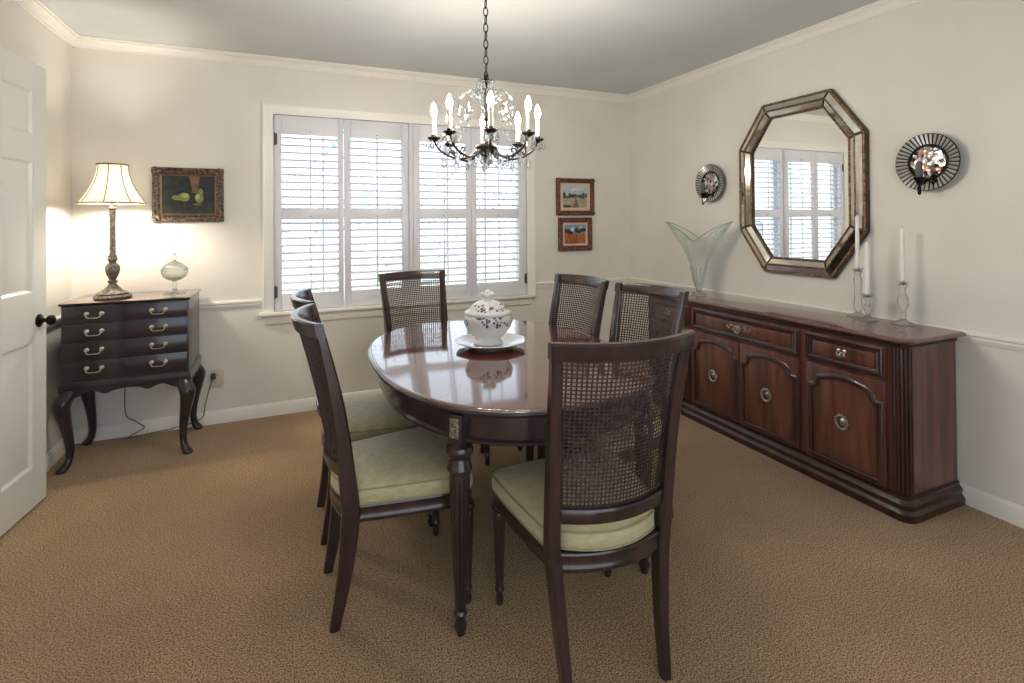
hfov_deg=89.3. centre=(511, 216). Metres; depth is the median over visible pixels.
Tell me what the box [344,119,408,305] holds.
shutter panel
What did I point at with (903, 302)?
candlestick
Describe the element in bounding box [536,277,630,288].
trim
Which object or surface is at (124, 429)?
baseboard
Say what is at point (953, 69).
wall
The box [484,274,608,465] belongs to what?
dining chair
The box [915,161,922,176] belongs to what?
candle
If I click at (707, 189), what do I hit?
candle
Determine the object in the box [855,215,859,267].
taper candle
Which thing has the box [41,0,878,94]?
ceiling
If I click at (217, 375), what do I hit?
wall outlet
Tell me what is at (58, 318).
trim
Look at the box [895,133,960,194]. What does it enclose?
wall sconce
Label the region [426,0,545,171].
chandelier
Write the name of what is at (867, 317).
candlestick
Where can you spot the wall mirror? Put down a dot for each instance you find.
(804, 170)
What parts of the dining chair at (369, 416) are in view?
crest rail, leg, rail, leg, leg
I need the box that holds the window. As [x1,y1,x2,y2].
[273,117,517,309]
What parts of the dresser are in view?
leg, leg, bail handle, bail handle, bail handle, bail handle, drawer, drawer, drawer, drawer, moulding, bail handle, bail handle, bail handle, bail handle, leg, leg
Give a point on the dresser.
(147, 339)
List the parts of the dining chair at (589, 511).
leg, leg, seat frame, leg, rail, cane panel, crest rail, leg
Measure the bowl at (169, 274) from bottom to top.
0.068 m
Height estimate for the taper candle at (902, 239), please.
0.292 m
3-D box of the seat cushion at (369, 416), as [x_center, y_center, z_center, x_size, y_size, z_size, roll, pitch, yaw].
[-0.614,0.899,2.359,0.466,0.083,0.476,0,-1,-23]
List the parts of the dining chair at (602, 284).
leg, leg, leg, cane panel, crest rail, leg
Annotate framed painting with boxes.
[151,166,223,222]
[556,177,594,215]
[558,217,591,250]
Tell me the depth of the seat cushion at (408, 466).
1.76 m
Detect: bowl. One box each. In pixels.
[161,269,187,280]
[464,314,512,345]
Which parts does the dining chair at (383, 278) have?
leg, crest rail, cane panel, leg, leg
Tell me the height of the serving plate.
0.031 m
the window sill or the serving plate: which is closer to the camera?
the serving plate
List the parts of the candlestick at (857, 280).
stem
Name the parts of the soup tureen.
lid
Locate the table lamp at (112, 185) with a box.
[76,163,146,299]
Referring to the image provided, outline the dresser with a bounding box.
[52,289,205,474]
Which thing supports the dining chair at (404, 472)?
on the floor
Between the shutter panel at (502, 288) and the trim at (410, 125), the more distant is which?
the shutter panel at (502, 288)
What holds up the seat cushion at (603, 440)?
on the dining chair at (680, 295)
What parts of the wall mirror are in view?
glass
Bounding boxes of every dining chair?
[290,288,432,544]
[290,303,474,632]
[378,270,484,452]
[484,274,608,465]
[491,329,694,682]
[537,282,688,518]
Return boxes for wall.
[0,0,71,452]
[72,47,630,428]
[629,0,1023,506]
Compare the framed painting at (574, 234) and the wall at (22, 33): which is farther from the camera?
the framed painting at (574, 234)
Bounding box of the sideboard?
[648,286,965,523]
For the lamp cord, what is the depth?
3.21 m
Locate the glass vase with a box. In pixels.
[666,221,733,295]
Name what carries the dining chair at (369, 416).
on the floor
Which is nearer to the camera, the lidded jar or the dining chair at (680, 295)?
the dining chair at (680, 295)
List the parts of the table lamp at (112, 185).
lamp shade, shade trim, stem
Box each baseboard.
[46,438,64,472]
[73,388,382,443]
[959,482,1023,528]
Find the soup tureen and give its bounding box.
[464,290,512,345]
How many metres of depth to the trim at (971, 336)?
2.35 m
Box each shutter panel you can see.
[274,115,343,310]
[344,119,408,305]
[413,124,471,301]
[471,128,526,297]
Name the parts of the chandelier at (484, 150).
bulb, bulb, arm, arm, arm, stem, crystal dish, chain, lamp shade, arm, bulb, arm, arm, bulb, bulb, bulb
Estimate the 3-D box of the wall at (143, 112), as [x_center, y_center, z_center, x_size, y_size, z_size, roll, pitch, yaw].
[-0.809,0.132,3.978,4.330,2.440,0.140,0,-1,-23]
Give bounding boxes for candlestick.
[847,268,864,317]
[857,293,878,321]
[891,280,915,325]
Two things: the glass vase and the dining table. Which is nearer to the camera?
the dining table
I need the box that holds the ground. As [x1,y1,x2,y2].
[282,254,515,293]
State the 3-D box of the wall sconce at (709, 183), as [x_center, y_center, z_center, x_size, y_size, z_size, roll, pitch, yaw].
[1.412,-0.233,3.768,0.109,0.299,0.278,0,-1,-23]
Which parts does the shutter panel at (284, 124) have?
tilt rod, tilt rod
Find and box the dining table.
[367,319,655,636]
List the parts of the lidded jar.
lid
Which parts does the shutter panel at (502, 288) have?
tilt rod, tilt rod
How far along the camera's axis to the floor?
1.87 m
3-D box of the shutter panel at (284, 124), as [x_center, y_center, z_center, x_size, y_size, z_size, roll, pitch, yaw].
[-1.423,-0.026,3.649,0.454,1.347,0.063,0,-1,-23]
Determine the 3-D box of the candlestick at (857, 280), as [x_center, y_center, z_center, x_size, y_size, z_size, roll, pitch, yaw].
[1.829,0.402,2.742,0.096,0.258,0.096,0,0,-1]
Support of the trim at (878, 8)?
attached to the wall at (953, 69)
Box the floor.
[0,404,1023,682]
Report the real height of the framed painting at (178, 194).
0.356 m
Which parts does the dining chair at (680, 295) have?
leg, seat frame, leg, cane panel, crest rail, leg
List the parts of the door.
knob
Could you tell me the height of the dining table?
0.738 m
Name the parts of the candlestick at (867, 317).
stem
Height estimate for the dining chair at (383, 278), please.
1.003 m
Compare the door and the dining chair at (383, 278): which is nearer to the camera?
the door
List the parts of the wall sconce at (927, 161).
candle arm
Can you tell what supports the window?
in the wall at (143, 112)
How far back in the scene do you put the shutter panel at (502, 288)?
4.21 m
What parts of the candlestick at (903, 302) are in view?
stem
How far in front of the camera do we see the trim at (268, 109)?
3.65 m
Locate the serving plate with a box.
[456,332,524,350]
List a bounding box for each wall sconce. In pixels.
[695,164,723,204]
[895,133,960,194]
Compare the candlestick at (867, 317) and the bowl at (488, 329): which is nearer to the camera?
the bowl at (488, 329)
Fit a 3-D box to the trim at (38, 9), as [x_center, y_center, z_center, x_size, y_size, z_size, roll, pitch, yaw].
[-1.673,-1.076,0.926,0.052,0.061,4.804,0,-1,-23]
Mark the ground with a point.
(381, 260)
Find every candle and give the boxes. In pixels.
[700,183,713,204]
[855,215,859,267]
[865,241,869,293]
[900,225,905,281]
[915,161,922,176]
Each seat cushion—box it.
[322,394,418,441]
[331,427,471,503]
[492,451,653,548]
[572,412,661,451]
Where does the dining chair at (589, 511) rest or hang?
on the floor
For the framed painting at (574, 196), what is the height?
0.329 m
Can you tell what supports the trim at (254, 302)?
attached to the wall at (143, 112)
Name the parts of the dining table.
carved panel, leg, leg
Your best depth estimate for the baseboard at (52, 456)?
2.85 m
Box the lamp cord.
[124,380,212,437]
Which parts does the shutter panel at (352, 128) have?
tilt rod, tilt rod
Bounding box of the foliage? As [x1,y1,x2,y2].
[282,131,515,291]
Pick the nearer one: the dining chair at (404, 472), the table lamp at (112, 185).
the dining chair at (404, 472)
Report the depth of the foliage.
9.26 m
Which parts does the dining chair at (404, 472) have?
crest rail, cane panel, leg, rail, leg, seat frame, leg, leg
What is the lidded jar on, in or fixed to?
on the dresser
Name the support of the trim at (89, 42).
attached to the wall at (143, 112)
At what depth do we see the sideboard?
2.53 m
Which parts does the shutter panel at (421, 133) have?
tilt rod, tilt rod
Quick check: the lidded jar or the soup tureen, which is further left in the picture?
the lidded jar
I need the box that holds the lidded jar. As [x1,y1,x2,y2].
[160,253,188,294]
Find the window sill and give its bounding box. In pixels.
[259,294,535,316]
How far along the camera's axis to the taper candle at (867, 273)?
2.63 m
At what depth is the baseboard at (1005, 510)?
2.28 m
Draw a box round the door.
[0,47,55,535]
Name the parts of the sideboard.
drawer moulding, drawer, arched moulding, door, ring pull, door, arched moulding, scroll pull, drawer moulding, drawer, ring pull, arched moulding, door, cornice moulding, butterfly pull, ring pull, drawer moulding, drawer, arched moulding, door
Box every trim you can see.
[15,0,78,46]
[46,315,60,330]
[73,35,628,102]
[199,299,261,310]
[262,103,535,312]
[264,298,530,324]
[408,123,413,301]
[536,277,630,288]
[628,0,923,102]
[631,277,1023,351]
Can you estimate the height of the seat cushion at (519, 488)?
0.083 m
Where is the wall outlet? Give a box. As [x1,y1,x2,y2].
[210,369,223,387]
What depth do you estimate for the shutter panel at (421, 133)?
4.01 m
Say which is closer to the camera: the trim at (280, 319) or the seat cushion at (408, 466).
the seat cushion at (408, 466)
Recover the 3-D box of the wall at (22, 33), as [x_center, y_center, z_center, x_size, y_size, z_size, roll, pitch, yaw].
[-1.753,0.113,0.878,0.140,2.440,4.804,0,-1,-23]
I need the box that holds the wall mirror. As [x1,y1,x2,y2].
[739,89,869,278]

